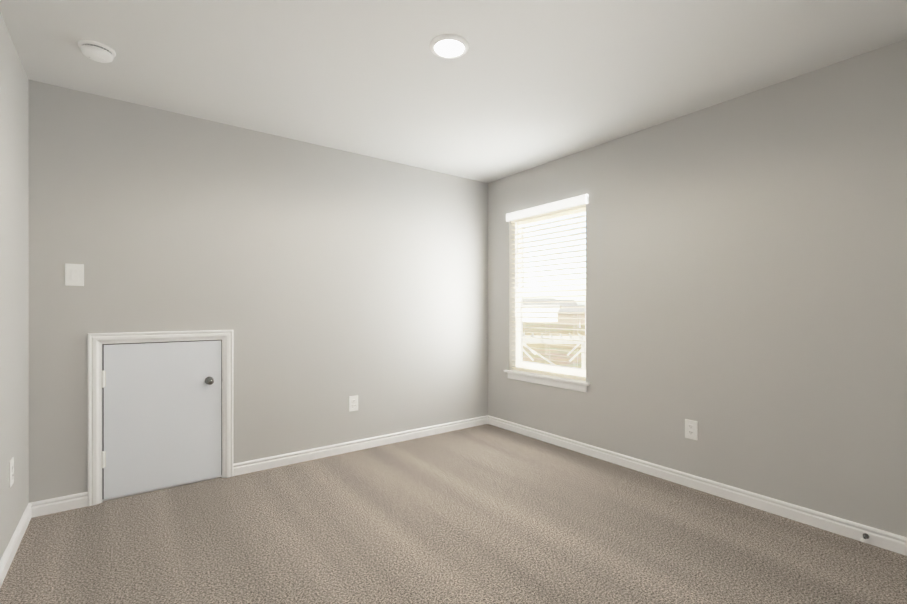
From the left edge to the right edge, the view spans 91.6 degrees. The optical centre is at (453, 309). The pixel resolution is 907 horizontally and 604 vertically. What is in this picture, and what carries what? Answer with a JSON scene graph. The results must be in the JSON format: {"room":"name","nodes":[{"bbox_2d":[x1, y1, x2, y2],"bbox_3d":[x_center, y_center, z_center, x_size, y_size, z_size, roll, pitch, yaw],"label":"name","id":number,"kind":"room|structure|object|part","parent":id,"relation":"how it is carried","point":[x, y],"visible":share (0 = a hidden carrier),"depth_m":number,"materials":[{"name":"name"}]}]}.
{"room":"empty bedroom","nodes":[
{"label":"empty bedroom","id":0,"kind":"room"},
{"bbox_2d":[0,12,28,559],"bbox_3d":[-1.342,-0.058,0.968,0.140,2.440,3.610,0,0,-37],"label":"wall","id":1,"kind":"structure","parent":0,"point":[14,312],"depth_m":2.12,"materials":[{"name":"white paint"}]},
{"bbox_2d":[9,457,13,487],"bbox_3d":[-2.072,0.765,2.070,0.008,0.124,0.080,0,0,-37],"label":"outlet","id":2,"kind":"object","parent":1,"relation":"attached to","point":[11,471],"visible":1,"depth_m":2.06,"materials":[{"name":"white plastic"}]},
{"bbox_2d":[0,501,35,587],"bbox_3d":[-1.280,1.121,1.015,0.014,0.083,3.610,0,0,-37],"label":"baseboard","id":3,"kind":"structure","parent":1,"relation":"attached to","point":[7,558],"depth_m":2.11,"materials":[{"name":"white paint"}]},
{"bbox_2d":[28,79,487,502],"bbox_3d":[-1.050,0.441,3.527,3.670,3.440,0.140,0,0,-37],"label":"wall","id":4,"kind":"structure","parent":0,"point":[323,283],"depth_m":3.17,"materials":[{"name":"white paint"}]},
{"bbox_2d":[65,263,83,285],"bbox_3d":[-2.206,-0.199,2.567,0.084,0.128,0.013,0,0,-37],"label":"light switch","id":5,"kind":"object","parent":4,"relation":"attached to","point":[74,274],"visible":1,"depth_m":2.57,"materials":[{"name":"white plastic"}]},
{"bbox_2d":[88,330,232,505],"bbox_3d":[-1.878,0.652,2.880,0.780,1.018,0.135,0,0,-37],"label":"door frame","id":6,"kind":"structure","parent":4,"relation":"attached to","point":[95,340],"depth_m":2.71,"materials":[{"name":"white paint"}]},
{"bbox_2d":[101,340,221,498],"bbox_3d":[-1.847,0.681,2.832,0.652,0.930,0.096,0,0,-37],"label":"access door","id":7,"kind":"structure","parent":4,"relation":"in","point":[162,415],"depth_m":2.83,"materials":[{"name":"white paint"}]},
{"bbox_3d":[-2.102,0.662,2.649,0.023,0.587,0.016,0,0,-37],"label":"access door hinge","id":8,"kind":"part","parent":7,"relation":"part of","materials":[{"name":"white metal"}]},
{"bbox_3d":[-1.625,0.484,2.992,0.105,0.053,0.088,0,0,-37],"label":"knob","id":9,"kind":"part","parent":7,"relation":"part of","materials":[{"name":"grey metal"}]},
{"bbox_2d":[349,395,357,411],"bbox_3d":[-0.817,0.772,3.609,0.080,0.124,0.008,0,0,-37],"label":"outlet","id":10,"kind":"object","parent":4,"relation":"attached to","point":[353,403],"visible":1,"depth_m":3.60,"materials":[{"name":"white plastic"}]},
{"bbox_2d":[233,415,487,475],"bbox_3d":[-0.602,1.120,3.766,2.325,0.083,0.014,0,0,-37],"label":"baseboard","id":11,"kind":"structure","parent":4,"relation":"attached to","point":[260,464],"depth_m":3.58,"materials":[{"name":"white paint"}]},
{"bbox_2d":[0,424,906,603],"bbox_3d":[-0.107,1.237,2.265,3.670,0.150,4.490,0,0,-37],"label":"floor","id":12,"kind":"structure","parent":0,"point":[486,514],"depth_m":2.19,"materials":[{"name":"carpet"}]},
{"bbox_2d":[0,0,906,182],"bbox_3d":[-0.107,-1.353,2.264,3.670,0.150,4.490,0,0,-37],"label":"ceiling","id":13,"kind":"structure","parent":0,"point":[518,86],"depth_m":2.28,"materials":[{"name":"white paint"}]},
{"bbox_2d":[78,40,115,62],"bbox_3d":[-1.749,-1.255,2.166,0.146,0.047,0.146,0,0,-37],"label":"smoke detector","id":14,"kind":"object","parent":13,"relation":"attached to","point":[97,51],"visible":1,"depth_m":2.13,"materials":[{"name":"white plastic"}]},
{"bbox_2d":[430,34,468,58],"bbox_3d":[-0.021,-1.272,2.147,0.192,0.014,0.192,0,0,-37],"label":"recessed light","id":15,"kind":"object","parent":13,"relation":"in","point":[448,46],"visible":1,"depth_m":2.13,"materials":[{"name":"white plastic"}]},
{"bbox_2d":[488,39,906,536],"bbox_3d":[1.486,-0.059,3.081,0.140,2.440,3.610,0,0,-37],"label":"wall","id":16,"kind":"structure","parent":0,"point":[746,281],"depth_m":2.60,"materials":[{"name":"white paint"}]},
{"bbox_2d":[504,370,589,391],"bbox_3d":[0.819,0.626,3.902,0.126,0.080,0.961,0,0,-37],"label":"window sill","id":17,"kind":"structure","parent":16,"relation":"attached to","point":[565,383],"depth_m":3.82,"materials":[{"name":"white paint"}]},
{"bbox_2d":[516,210,585,376],"bbox_3d":[0.883,-0.142,3.949,0.064,1.455,0.877,0,0,-37],"label":"window","id":18,"kind":"structure","parent":16,"relation":"in","point":[541,366],"depth_m":4.02,"materials":[{"name":"white plastic"}]},
{"bbox_2d":[506,194,587,380],"bbox_3d":[0.819,-0.165,3.894,0.108,1.492,0.913,0,0,-37],"label":"window blinds","id":19,"kind":"object","parent":18,"relation":"attached to","point":[566,207],"visible":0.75,"depth_m":3.88,"materials":[{"name":"white plastic"}]},
{"bbox_2d":[685,419,697,439],"bbox_3d":[1.548,0.785,2.874,0.008,0.124,0.080,0,0,-37],"label":"outlet","id":20,"kind":"object","parent":16,"relation":"attached to","point":[691,429],"visible":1,"depth_m":2.87,"materials":[{"name":"white plastic"}]},
{"bbox_2d":[488,415,906,555],"bbox_3d":[1.425,1.120,3.035,0.014,0.083,3.610,0,0,-37],"label":"baseboard","id":21,"kind":"structure","parent":16,"relation":"attached to","point":[886,540],"depth_m":2.67,"materials":[{"name":"white paint"}]},
{"bbox_2d":[860,533,868,541],"bbox_3d":[2.017,1.126,2.166,0.075,0.025,0.025,0,0,-37],"label":"doorstop","id":22,"kind":"object","parent":21,"relation":"attached to","point":[865,536],"visible":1,"depth_m":2.17,"materials":[{"name":"grey metal"}]},
{"label":"outside","id":23,"kind":"structure","parent":0,"visible":0},
{"bbox_2d":[523,322,584,367],"bbox_3d":[63.793,4.401,135.074,255.970,0.200,380.000,0,0,-37],"label":"ground","id":24,"kind":"structure","parent":23,"point":[557,352],"depth_m":45.16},
{"bbox_2d":[523,298,559,321],"bbox_3d":[28.805,0.293,152.267,15.800,8.000,11.800,0,0,12],"label":"house","id":25,"kind":"structure","parent":24,"relation":"on","point":[540,310],"depth_m":146.96,"materials":[{"name":"white"}]},
{"bbox_2d":[523,331,584,348],"bbox_3d":[10.523,3.391,48.817,36.100,1.900,0.158,0,0,13],"label":"fence","id":26,"kind":"object","parent":24,"relation":"on","point":[545,345],"depth_m":48.64,"materials":[{"name":"beige wood"}]},
{"bbox_2d":[523,333,584,368],"bbox_3d":[5.402,2.887,24.376,4.400,2.930,3.700,0,0,12],"label":"framing","id":27,"kind":"object","parent":24,"relation":"on","point":[580,338],"depth_m":23.75,"materials":[{"name":"white wood"}]},
{"bbox_2d":[557,300,576,306],"bbox_3d":[44.078,0.178,184.780,15.800,8.200,12.800,0,0,13],"label":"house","id":28,"kind":"structure","parent":24,"relation":"on","point":[568,303],"depth_m":180.20,"materials":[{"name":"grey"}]},
{"bbox_2d":[558,305,584,323],"bbox_3d":[39.074,1.502,134.398,14.800,5.600,11.800,0,0,15],"label":"house","id":29,"kind":"structure","parent":24,"relation":"on","point":[571,315],"depth_m":130.26,"materials":[{"name":"grey"}]}
]}

